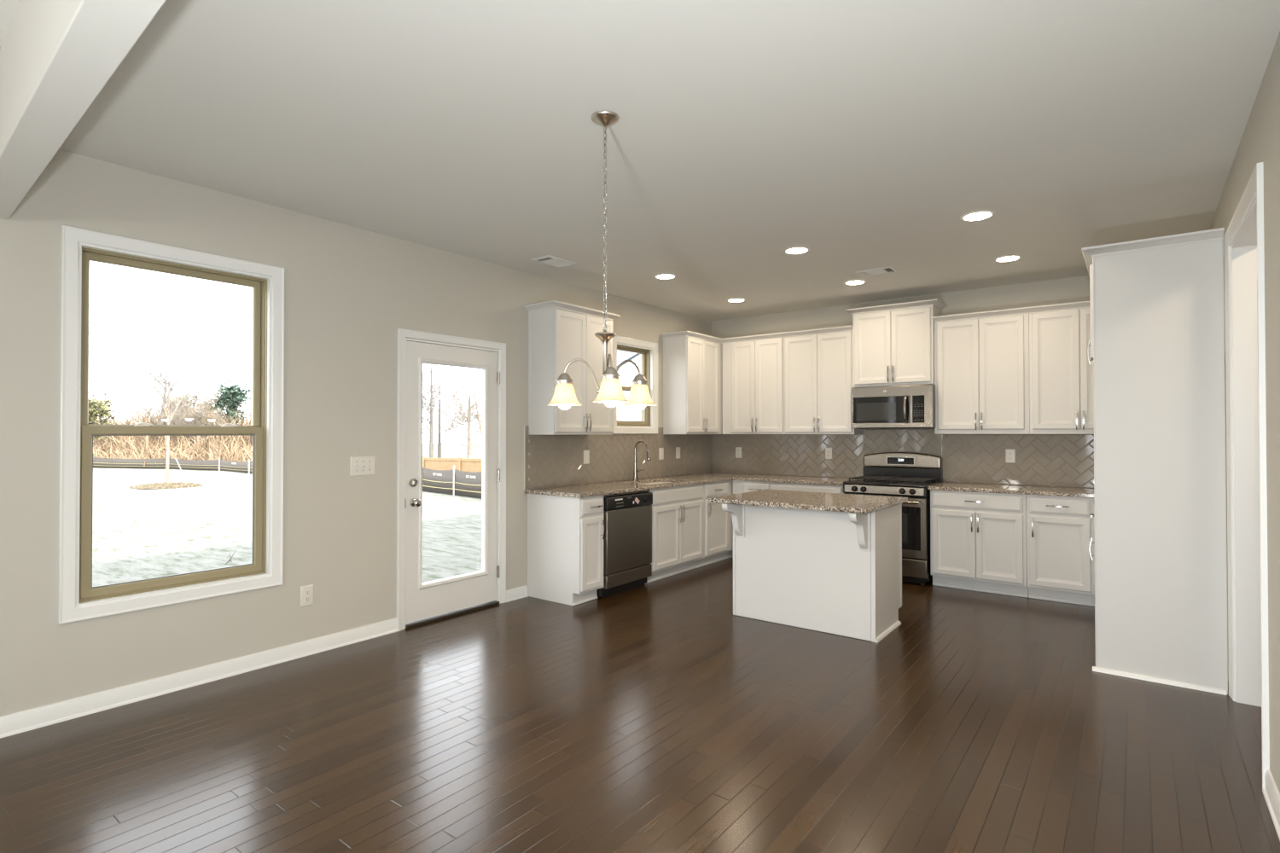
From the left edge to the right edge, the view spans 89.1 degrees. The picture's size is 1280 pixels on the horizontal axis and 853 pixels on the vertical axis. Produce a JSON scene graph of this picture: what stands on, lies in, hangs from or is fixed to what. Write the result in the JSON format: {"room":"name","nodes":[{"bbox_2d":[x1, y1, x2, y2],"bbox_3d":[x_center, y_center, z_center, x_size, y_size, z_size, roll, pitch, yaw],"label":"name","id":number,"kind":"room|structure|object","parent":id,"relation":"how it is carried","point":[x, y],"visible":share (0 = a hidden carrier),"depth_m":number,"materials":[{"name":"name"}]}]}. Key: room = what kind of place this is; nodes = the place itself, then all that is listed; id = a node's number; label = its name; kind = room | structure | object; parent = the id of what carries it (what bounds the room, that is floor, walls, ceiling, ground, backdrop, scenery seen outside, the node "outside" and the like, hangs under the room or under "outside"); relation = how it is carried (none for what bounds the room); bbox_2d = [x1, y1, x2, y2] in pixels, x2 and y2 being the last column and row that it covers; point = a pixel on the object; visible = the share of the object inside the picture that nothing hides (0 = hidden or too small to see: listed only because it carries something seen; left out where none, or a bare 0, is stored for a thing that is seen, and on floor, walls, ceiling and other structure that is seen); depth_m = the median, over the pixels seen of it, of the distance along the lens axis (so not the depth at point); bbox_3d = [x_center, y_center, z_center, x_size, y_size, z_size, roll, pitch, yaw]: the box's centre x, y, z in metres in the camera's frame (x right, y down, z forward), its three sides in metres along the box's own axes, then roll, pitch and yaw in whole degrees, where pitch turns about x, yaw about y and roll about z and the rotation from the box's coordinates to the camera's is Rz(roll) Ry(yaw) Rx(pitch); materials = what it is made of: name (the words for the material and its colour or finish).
{"room":"kitchen","nodes":[
{"label":"kitchen","id":0,"kind":"room"},
{"bbox_2d":[0,149,711,716],"bbox_3d":[-2.506,-0.005,3.717,0.150,2.886,11.300,0,-1,37],"label":"wall","id":1,"kind":"structure","parent":0,"point":[349,291],"depth_m":4.02,"materials":[{"name":"beige paint"}]},
{"bbox_2d":[58,225,285,624],"bbox_3d":[-2.564,-0.007,3.624,0.171,1.940,1.040,0,-1,37],"label":"window","id":2,"kind":"structure","parent":1,"relation":"in","point":[78,601],"depth_m":3.50,"materials":[{"name":"white paint"}]},
{"bbox_2d":[0,617,398,738],"bbox_3d":[-3.743,1.374,1.938,0.022,0.092,6.693,0,-1,37],"label":"baseboard","id":3,"kind":"structure","parent":1,"relation":"attached to","point":[25,721],"depth_m":3.54,"materials":[{"name":"white paint"}]},
{"bbox_2d":[300,584,313,607],"bbox_3d":[-2.100,1.067,4.106,0.010,0.128,0.080,0,-1,37],"label":"electrical outlet","id":4,"kind":"object","parent":1,"relation":"attached to","point":[306,592],"visible":1,"depth_m":4.10,"materials":[{"name":"white plastic"}]},
{"bbox_2d":[349,456,375,476],"bbox_3d":[-1.872,0.267,4.405,0.020,0.128,0.176,0,-1,37],"label":"light switch","id":5,"kind":"object","parent":1,"relation":"attached to","point":[359,466],"visible":1,"depth_m":4.40,"materials":[{"name":"white plastic"}]},
{"bbox_2d":[396,328,506,631],"bbox_3d":[-1.456,0.379,5.034,0.218,2.143,0.986,0,-1,37],"label":"door","id":6,"kind":"structure","parent":1,"relation":"in","point":[418,603],"depth_m":4.95,"materials":[{"name":"white paint"}]},
{"bbox_2d":[506,585,528,602],"bbox_3d":[-1.040,1.409,5.482,0.022,0.092,0.243,0,-1,37],"label":"baseboard","id":7,"kind":"structure","parent":1,"relation":"attached to","point":[520,592],"depth_m":5.48,"materials":[{"name":"white paint"}]},
{"bbox_2d":[523,300,620,435],"bbox_3d":[-0.587,-0.483,5.818,0.360,1.110,0.871,0,-1,37],"label":"upper cabinet","id":8,"kind":"object","parent":1,"relation":"attached to","point":[560,333],"visible":0.96,"depth_m":5.59,"materials":[{"name":"white paint"}]},
{"bbox_2d":[524,425,711,489],"bbox_3d":[-0.050,0.280,6.804,0.007,0.548,3.090,0,-1,37],"label":"backsplash","id":9,"kind":"structure","parent":1,"relation":"attached to","point":[550,461],"depth_m":6.46,"materials":[{"name":"beige tile"}]},
{"bbox_2d":[523,425,525,489],"bbox_3d":[-0.988,0.267,5.572,0.010,0.550,0.004,0,-1,37],"label":"strip","id":10,"kind":"object","parent":9,"relation":"attached to","point":[524,426],"visible":1,"depth_m":5.57,"materials":[{"name":"white plastic"}]},
{"bbox_2d":[583,450,589,464],"bbox_3d":[-0.506,0.290,6.190,0.010,0.128,0.080,0,-1,37],"label":"light switch","id":11,"kind":"object","parent":9,"relation":"attached to","point":[586,453],"visible":1,"depth_m":6.18,"materials":[{"name":"white plastic"}]},
{"bbox_2d":[658,448,663,459],"bbox_3d":[0.239,0.301,7.167,0.010,0.128,0.080,0,-1,37],"label":"light switch","id":12,"kind":"object","parent":9,"relation":"attached to","point":[660,450],"visible":1,"depth_m":7.16,"materials":[{"name":"white plastic"}]},
{"bbox_2d":[675,447,680,459],"bbox_3d":[0.439,0.300,7.429,0.010,0.128,0.080,0,-1,37],"label":"light switch","id":13,"kind":"object","parent":9,"relation":"attached to","point":[677,449],"visible":1,"depth_m":7.41,"materials":[{"name":"white plastic"}]},
{"bbox_2d":[612,335,657,433],"bbox_3d":[-0.100,-0.418,6.860,0.171,0.986,0.766,0,-1,37],"label":"window","id":14,"kind":"structure","parent":1,"relation":"in","point":[648,351],"depth_m":7.04,"materials":[{"name":"white paint"}]},
{"bbox_2d":[660,331,722,434],"bbox_3d":[0.698,-0.466,7.503,0.360,1.110,1.095,0,-1,37],"label":"upper cabinet","id":15,"kind":"object","parent":1,"relation":"attached to","point":[692,361],"visible":0.94,"depth_m":7.18,"materials":[{"name":"white paint"}]},
{"bbox_2d":[0,0,1279,320],"bbox_3d":[-0.629,-1.414,2.299,4.875,0.100,11.300,0,-1,37],"label":"ceiling","id":16,"kind":"structure","parent":0,"point":[860,135],"depth_m":2.91,"materials":[{"name":"white paint"}]},
{"bbox_2d":[0,0,166,219],"bbox_3d":[-1.217,-1.186,1.525,4.583,0.412,0.126,-1,-1,40],"label":"ceiling beam","id":17,"kind":"structure","parent":16,"relation":"attached to","point":[56,56],"depth_m":1.91,"materials":[{"name":"white paint"}]},
{"bbox_2d":[531,255,575,267],"bbox_3d":[-0.693,-1.329,5.252,0.200,0.010,0.310,0,-1,37],"label":"ceiling vent","id":18,"kind":"object","parent":16,"relation":"in","point":[550,260],"visible":1,"depth_m":5.23,"materials":[{"name":"white metal"}]},
{"bbox_2d":[547,110,655,410],"bbox_3d":[-0.152,-0.718,2.889,0.480,1.280,0.472,0,-1,37],"label":"chandelier","id":19,"kind":"object","parent":16,"relation":"hanging from","point":[610,392],"visible":1,"depth_m":2.85,"materials":[{"name":"silver metal"}]},
{"bbox_2d":[654,273,675,279],"bbox_3d":[0.223,-1.325,5.755,0.194,0.005,0.194,0,-1,37],"label":"recessed light","id":20,"kind":"object","parent":16,"relation":"in","point":[664,276],"visible":1,"depth_m":5.76,"materials":[{"name":"white paint"}]},
{"bbox_2d":[727,298,744,302],"bbox_3d":[1.002,-1.315,6.791,0.194,0.005,0.194,0,-1,37],"label":"recessed light","id":21,"kind":"object","parent":16,"relation":"in","point":[732,300],"visible":1,"depth_m":6.80,"materials":[{"name":"white"}]},
{"bbox_2d":[783,246,809,254],"bbox_3d":[1.189,-1.334,4.939,0.194,0.005,0.194,0,-1,37],"label":"recessed light","id":22,"kind":"object","parent":16,"relation":"in","point":[797,250],"visible":1,"depth_m":4.93,"materials":[{"name":"white"}]},
{"bbox_2d":[843,279,866,285],"bbox_3d":[1.979,-1.324,5.987,0.194,0.005,0.194,0,-1,37],"label":"recessed light","id":23,"kind":"object","parent":16,"relation":"in","point":[854,282],"visible":1,"depth_m":5.99,"materials":[{"name":"white"}]},
{"bbox_2d":[855,266,898,276],"bbox_3d":[2.028,-1.327,5.575,0.310,0.010,0.200,0,-1,37],"label":"ceiling vent","id":24,"kind":"object","parent":16,"relation":"in","point":[890,269],"visible":1,"depth_m":5.56,"materials":[{"name":"white metal"}]},
{"bbox_2d":[960,210,994,221],"bbox_3d":[2.155,-1.343,4.155,0.194,0.005,0.194,0,-1,37],"label":"recessed light","id":25,"kind":"object","parent":16,"relation":"in","point":[980,215],"visible":1,"depth_m":4.15,"materials":[{"name":"white"}]},
{"bbox_2d":[994,255,1021,261],"bbox_3d":[2.923,-1.333,5.171,0.194,0.005,0.194,0,-1,37],"label":"recessed light","id":26,"kind":"object","parent":16,"relation":"in","point":[1011,258],"visible":1,"depth_m":5.17,"materials":[{"name":"white"}]},
{"bbox_2d":[0,557,1279,852],"bbox_3d":[-0.627,1.452,2.269,4.875,0.060,11.300,0,-1,37],"label":"floor","id":27,"kind":"structure","parent":0,"point":[654,717],"depth_m":2.91,"materials":[{"name":"brown wood"}]},
{"bbox_2d":[527,494,605,605],"bbox_3d":[-0.615,1.014,5.508,0.665,0.882,0.298,0,-1,37],"label":"base cabinet","id":28,"kind":"object","parent":27,"relation":"on","point":[566,534],"visible":0.98,"depth_m":5.37,"materials":[{"name":"white paint"}]},
{"bbox_2d":[596,489,652,598],"bbox_3d":[-0.318,1.018,5.885,0.647,0.882,0.642,0,-1,37],"label":"dishwasher","id":29,"kind":"object","parent":27,"relation":"on","point":[627,516],"visible":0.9,"depth_m":5.67,"materials":[{"name":"silver metal"}]},
{"bbox_2d":[596,577,647,597],"bbox_3d":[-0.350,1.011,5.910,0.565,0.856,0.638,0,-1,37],"label":"toe kick","id":30,"kind":"object","parent":29,"relation":"in","point":[602,592],"depth_m":5.68,"materials":[{"name":"black metal"}]},
{"bbox_2d":[638,482,703,583],"bbox_3d":[0.155,1.024,6.518,0.665,0.882,0.922,0,-1,37],"label":"base cabinet","id":31,"kind":"object","parent":27,"relation":"on","point":[677,512],"visible":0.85,"depth_m":6.30,"materials":[{"name":"white paint"}]},
{"bbox_2d":[697,480,733,567],"bbox_3d":[0.795,1.032,7.357,0.665,0.882,1.185,0,-1,37],"label":"base cabinet","id":32,"kind":"object","parent":27,"relation":"on","point":[718,527],"visible":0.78,"depth_m":6.92,"materials":[{"name":"white paint"}]},
{"bbox_2d":[524,472,853,498],"bbox_3d":[0.698,0.564,6.234,1.882,0.032,3.098,0,-1,37],"label":"countertop","id":33,"kind":"structure","parent":32,"relation":"on","point":[615,487],"depth_m":6.51,"materials":[{"name":"stone"}]},
{"bbox_2d":[632,440,651,480],"bbox_3d":[0.015,0.345,6.628,0.143,0.414,0.208,0,-1,-20],"label":"kitchen faucet","id":34,"kind":"object","parent":33,"relation":"on","point":[635,473],"visible":1,"depth_m":6.66,"materials":[{"name":"silver metal"}]},
{"bbox_2d":[733,480,770,494],"bbox_3d":[1.369,1.031,7.246,0.453,0.882,0.665,0,-1,37],"label":"base cabinet","id":35,"kind":"object","parent":27,"relation":"on","point":[739,486],"visible":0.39,"depth_m":7.03,"materials":[{"name":"white paint"}]},
{"bbox_2d":[770,482,844,494],"bbox_3d":[1.864,1.027,6.868,0.788,0.882,0.665,0,-1,37],"label":"base cabinet","id":36,"kind":"object","parent":27,"relation":"on","point":[774,485],"visible":0.02,"depth_m":6.62,"materials":[{"name":"white paint"}]},
{"bbox_2d":[721,503,901,642],"bbox_3d":[1.278,1.006,4.842,1.094,0.882,0.923,0,-1,37],"label":"kitchen island","id":37,"kind":"object","parent":27,"relation":"on","point":[840,573],"visible":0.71,"depth_m":4.63,"materials":[{"name":"white paint"}]},
{"bbox_2d":[708,489,907,513],"bbox_3d":[1.262,0.549,4.877,1.171,0.032,0.958,0,-1,37],"label":"island countertop","id":38,"kind":"structure","parent":37,"relation":"on","point":[854,503],"depth_m":4.69,"materials":[{"name":"stone"}]},
{"bbox_2d":[843,452,943,585],"bbox_3d":[2.469,0.859,6.359,0.772,1.206,0.720,0,-1,37],"label":"gas stove","id":39,"kind":"object","parent":27,"relation":"on","point":[902,474],"visible":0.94,"depth_m":6.12,"materials":[{"name":"silver metal"}]},
{"bbox_2d":[843,479,943,488],"bbox_3d":[2.487,0.550,6.386,0.772,0.028,0.660,0,-1,37],"label":"cooktop","id":40,"kind":"object","parent":39,"relation":"in","point":[856,483],"depth_m":6.18,"materials":[{"name":"black metal"}]},
{"bbox_2d":[930,489,1028,598],"bbox_3d":[3.113,1.016,5.916,0.758,0.882,0.665,0,-1,37],"label":"base cabinet","id":41,"kind":"object","parent":27,"relation":"on","point":[978,540],"visible":0.93,"depth_m":5.67,"materials":[{"name":"white paint"}]},
{"bbox_2d":[927,482,1093,502],"bbox_3d":[3.382,0.553,5.343,1.912,0.032,1.258,0,-1,37],"label":"countertop","id":42,"kind":"structure","parent":41,"relation":"on","point":[987,488],"depth_m":5.65,"materials":[{"name":"stone"}]},
{"bbox_2d":[1026,494,1094,606],"bbox_3d":[3.611,1.012,5.536,0.491,0.882,0.665,0,-1,37],"label":"base cabinet","id":43,"kind":"object","parent":27,"relation":"on","point":[1061,567],"visible":0.84,"depth_m":5.32,"materials":[{"name":"white paint"}]},
{"bbox_2d":[1089,513,1094,559],"bbox_3d":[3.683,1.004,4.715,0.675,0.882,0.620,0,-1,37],"label":"handle","id":44,"kind":"object","parent":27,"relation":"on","point":[1090,514],"visible":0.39,"depth_m":4.70,"materials":[{"name":"silver metal"}]},
{"bbox_2d":[1081,227,1227,695],"bbox_3d":[3.178,0.193,4.040,0.653,2.490,1.029,0,-1,37],"label":"tall cabinet","id":45,"kind":"object","parent":27,"relation":"on","point":[1157,341],"visible":0.98,"depth_m":3.65,"materials":[{"name":"white paint"}]},
{"bbox_2d":[711,275,1090,488],"bbox_3d":[2.813,0.052,6.671,4.725,2.946,0.150,0,-1,37],"label":"wall","id":46,"kind":"structure","parent":0,"point":[1071,289],"depth_m":6.41,"materials":[{"name":"beige paint"}]},
{"bbox_2d":[721,332,784,434],"bbox_3d":[1.339,-0.467,7.479,0.799,1.110,0.360,0,-1,37],"label":"upper cabinet","id":47,"kind":"object","parent":46,"relation":"attached to","point":[753,365],"visible":0.92,"depth_m":7.34,"materials":[{"name":"white paint"}]},
{"bbox_2d":[781,325,863,434],"bbox_3d":[1.963,-0.472,7.003,0.769,1.110,0.360,0,-1,37],"label":"upper cabinet","id":48,"kind":"object","parent":46,"relation":"attached to","point":[818,363],"visible":0.97,"depth_m":6.87,"materials":[{"name":"white paint"}]},
{"bbox_2d":[845,298,947,388],"bbox_3d":[2.565,-0.798,6.526,0.874,0.796,0.395,0,-1,37],"label":"upper cabinet","id":49,"kind":"object","parent":46,"relation":"attached to","point":[893,344],"visible":0.94,"depth_m":6.37,"materials":[{"name":"white paint"}]},
{"bbox_2d":[851,384,935,429],"bbox_3d":[2.550,-0.187,6.481,0.768,0.416,0.450,0,-1,37],"label":"microwave","id":50,"kind":"object","parent":49,"relation":"attached to","point":[897,407],"visible":0.98,"depth_m":6.33,"materials":[{"name":"silver metal"}]},
{"bbox_2d":[711,429,1093,488],"bbox_3d":[2.705,0.288,6.652,4.572,0.526,0.007,0,-1,37],"label":"backsplash","id":51,"kind":"structure","parent":46,"relation":"attached to","point":[1041,460],"depth_m":6.49,"materials":[{"name":"beige tile"}]},
{"bbox_2d":[735,447,741,458],"bbox_3d":[1.181,0.312,7.801,0.080,0.128,0.010,0,-1,37],"label":"electrical outlet","id":52,"kind":"object","parent":51,"relation":"attached to","point":[738,450],"visible":1,"depth_m":7.80,"materials":[{"name":"white plastic"}]},
{"bbox_2d":[825,448,831,459],"bbox_3d":[2.066,0.294,7.127,0.080,0.128,0.010,0,-1,37],"label":"electrical outlet","id":53,"kind":"object","parent":51,"relation":"attached to","point":[828,450],"visible":1,"depth_m":7.12,"materials":[{"name":"white plastic"}]},
{"bbox_2d":[1005,448,1015,463],"bbox_3d":[3.454,0.275,6.068,0.080,0.128,0.010,0,-1,37],"label":"electrical outlet","id":54,"kind":"object","parent":51,"relation":"attached to","point":[1009,453],"visible":1,"depth_m":6.07,"materials":[{"name":"white plastic"}]},
{"bbox_2d":[932,307,1029,434],"bbox_3d":[3.192,-0.486,6.066,0.780,1.110,0.360,0,-1,37],"label":"upper cabinet","id":55,"kind":"object","parent":46,"relation":"attached to","point":[981,359],"visible":0.97,"depth_m":5.93,"materials":[{"name":"white paint"}]},
{"bbox_2d":[1028,301,1093,434],"bbox_3d":[3.826,-0.492,5.582,0.815,1.110,0.360,0,-1,37],"label":"upper cabinet","id":56,"kind":"object","parent":46,"relation":"attached to","point":[1061,372],"visible":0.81,"depth_m":5.58,"materials":[{"name":"white paint"}]},
{"bbox_2d":[1209,31,1279,794],"bbox_3d":[1.193,-0.037,0.801,0.120,2.886,11.150,0,-1,37],"label":"wall","id":57,"kind":"structure","parent":0,"point":[1259,142],"depth_m":2.44,"materials":[{"name":"beige paint"}]},
{"bbox_2d":[1224,162,1269,789],"bbox_3d":[2.838,0.197,2.973,0.141,2.461,1.165,0,-1,37],"label":"door frame","id":58,"kind":"structure","parent":57,"relation":"in","point":[1244,253],"depth_m":3.35,"materials":[{"name":"white paint"}]},
{"bbox_2d":[1262,768,1279,840],"bbox_3d":[0.142,1.347,-0.475,0.022,0.092,7.568,0,-1,37],"label":"baseboard","id":59,"kind":"structure","parent":57,"relation":"attached to","point":[1271,795],"depth_m":2.39,"materials":[{"name":"white paint"}]},
{"label":"outside","id":60,"kind":"structure","parent":0,"visible":0},
{"bbox_2d":[92,442,481,587],"bbox_3d":[-39.808,2.386,45.354,130.000,0.030,130.000,0,-1,37],"label":"ground","id":61,"kind":"structure","parent":60,"point":[137,534],"depth_m":13.46,"materials":[{"name":"white snow"}]},
{"bbox_2d":[88,390,127,448],"bbox_3d":[-34.405,0.090,40.657,4.363,4.850,3.977,0,-1,-21],"label":"evergreen tree","id":62,"kind":"object","parent":61,"relation":"on","point":[102,407],"visible":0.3,"depth_m":40.46,"materials":[{"name":"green plant"}]},
{"bbox_2d":[106,353,212,442],"bbox_3d":[-29.694,-1.204,40.763,4.364,6.523,5.087,0,-1,6],"label":"bare tree","id":63,"kind":"object","parent":61,"relation":"on","point":[169,383],"visible":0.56,"depth_m":40.34,"materials":[{"name":"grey plant"}]},
{"bbox_2d":[123,363,200,482],"bbox_3d":[-16.909,-0.098,23.018,2.228,4.486,2.651,1,-1,-43],"label":"sapling","id":64,"kind":"object","parent":61,"relation":"on","point":[167,414],"visible":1,"depth_m":23.12,"materials":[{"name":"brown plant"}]},
{"bbox_2d":[128,482,202,489],"bbox_3d":[-16.794,2.055,23.088,2.085,0.179,2.024,0,-1,37],"label":"mulch","id":65,"kind":"object","parent":61,"relation":"on","point":[156,485],"visible":1,"depth_m":22.81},
{"bbox_2d":[88,389,252,466],"bbox_3d":[-40.403,-0.580,45.677,51.411,5.904,33.500,0,-1,37],"label":"trees","id":66,"kind":"object","parent":61,"relation":"on","point":[131,447],"visible":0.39,"depth_m":38.23,"materials":[{"name":"beige plant"}]},
{"bbox_2d":[174,458,186,482],"bbox_3d":[-16.837,1.653,23.908,0.036,1.019,0.802,0,-1,-8],"label":"stake","id":67,"kind":"object","parent":61,"relation":"on","point":[175,458],"visible":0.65,"depth_m":23.86,"materials":[{"name":"white wood"}]},
{"bbox_2d":[155,393,207,443],"bbox_3d":[-29.693,0.042,42.783,4.023,4.631,4.073,0,-1,37],"label":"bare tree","id":68,"kind":"object","parent":61,"relation":"on","point":[189,393],"visible":0.05,"depth_m":42.42,"materials":[{"name":"grey plant"}]},
{"bbox_2d":[156,386,232,447],"bbox_3d":[-26.847,-0.174,39.413,4.001,4.583,3.214,0,-1,-34],"label":"bare tree","id":69,"kind":"object","parent":61,"relation":"on","point":[208,401],"visible":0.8,"depth_m":39.28,"materials":[{"name":"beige plant"}]},
{"bbox_2d":[192,396,226,437],"bbox_3d":[-28.559,0.117,43.599,3.534,4.498,3.461,0,-1,37],"label":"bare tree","id":70,"kind":"object","parent":61,"relation":"on","point":[215,401],"visible":0.12,"depth_m":43.09,"materials":[{"name":"grey plant"}]},
{"bbox_2d":[203,376,251,440],"bbox_3d":[-27.405,-0.530,43.854,5.109,5.794,3.601,0,-1,24],"label":"evergreen tree","id":71,"kind":"object","parent":61,"relation":"on","point":[237,397],"visible":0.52,"depth_m":43.53,"materials":[{"name":"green plant"}]},
{"bbox_2d":[226,550,236,564],"bbox_3d":[-6.029,1.921,9.597,0.079,0.148,0.301,0,-1,-21],"label":"twig","id":72,"kind":"object","parent":61,"relation":"on","point":[229,560],"visible":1,"depth_m":9.59,"materials":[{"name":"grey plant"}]},
{"bbox_2d":[227,447,250,462],"bbox_3d":[-21.262,1.734,36.459,9.710,1.100,0.100,0,-1,37],"label":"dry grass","id":73,"kind":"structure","parent":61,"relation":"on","point":[243,451],"depth_m":37.99,"materials":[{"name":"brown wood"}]},
{"bbox_2d":[93,457,481,499],"bbox_3d":[-24.522,1.744,30.407,55.272,0.960,7.447,0,-1,25],"label":"fence","id":74,"kind":"object","parent":61,"relation":"on","point":[454,482],"visible":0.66,"depth_m":30.84,"materials":[{"name":"fabric"}]},
{"bbox_2d":[422,363,464,458],"bbox_3d":[-13.850,-1.546,39.876,5.131,8.722,6.842,0,-1,27],"label":"bare tree","id":75,"kind":"object","parent":61,"relation":"on","point":[431,436],"visible":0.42,"depth_m":40.32,"materials":[{"name":"grey plant"}]},
{"bbox_2d":[422,363,481,458],"bbox_3d":[-12.839,-0.799,41.030,6.366,7.251,6.461,0,-1,-33],"label":"bare tree","id":76,"kind":"object","parent":61,"relation":"on","point":[439,437],"visible":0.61,"depth_m":40.79,"materials":[{"name":"grey plant"}]},
{"bbox_2d":[422,456,481,472],"bbox_3d":[-5.606,1.627,24.271,18.030,1.047,0.090,0,-1,37],"label":"fence","id":77,"kind":"object","parent":61,"relation":"on","point":[474,465],"visible":0.12,"depth_m":25.63,"materials":[{"name":"brown wood"}]},
{"bbox_2d":[422,368,482,458],"bbox_3d":[-10.603,-0.788,40.409,4.226,7.013,6.184,0,-1,34],"label":"bare tree","id":78,"kind":"object","parent":61,"relation":"on","point":[458,416],"visible":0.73,"depth_m":40.04,"materials":[{"name":"grey plant"}]},
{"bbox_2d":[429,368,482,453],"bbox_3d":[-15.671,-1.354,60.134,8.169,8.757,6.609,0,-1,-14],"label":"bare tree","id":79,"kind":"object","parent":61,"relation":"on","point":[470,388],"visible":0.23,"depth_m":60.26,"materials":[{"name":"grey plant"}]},
{"bbox_2d":[436,390,481,459],"bbox_3d":[-9.758,0.121,40.676,4.160,5.245,4.821,0,-1,19],"label":"bare tree","id":80,"kind":"object","parent":61,"relation":"on","point":[479,419],"visible":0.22,"depth_m":40.35,"materials":[{"name":"grey plant"}]},
{"bbox_2d":[616,349,640,421],"bbox_3d":[-0.450,-1.440,27.947,2.550,7.250,6.800,0,-1,37],"label":"sky","id":81,"kind":"structure","parent":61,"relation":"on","point":[627,371],"depth_m":26.16,"materials":[{"name":"grey"}]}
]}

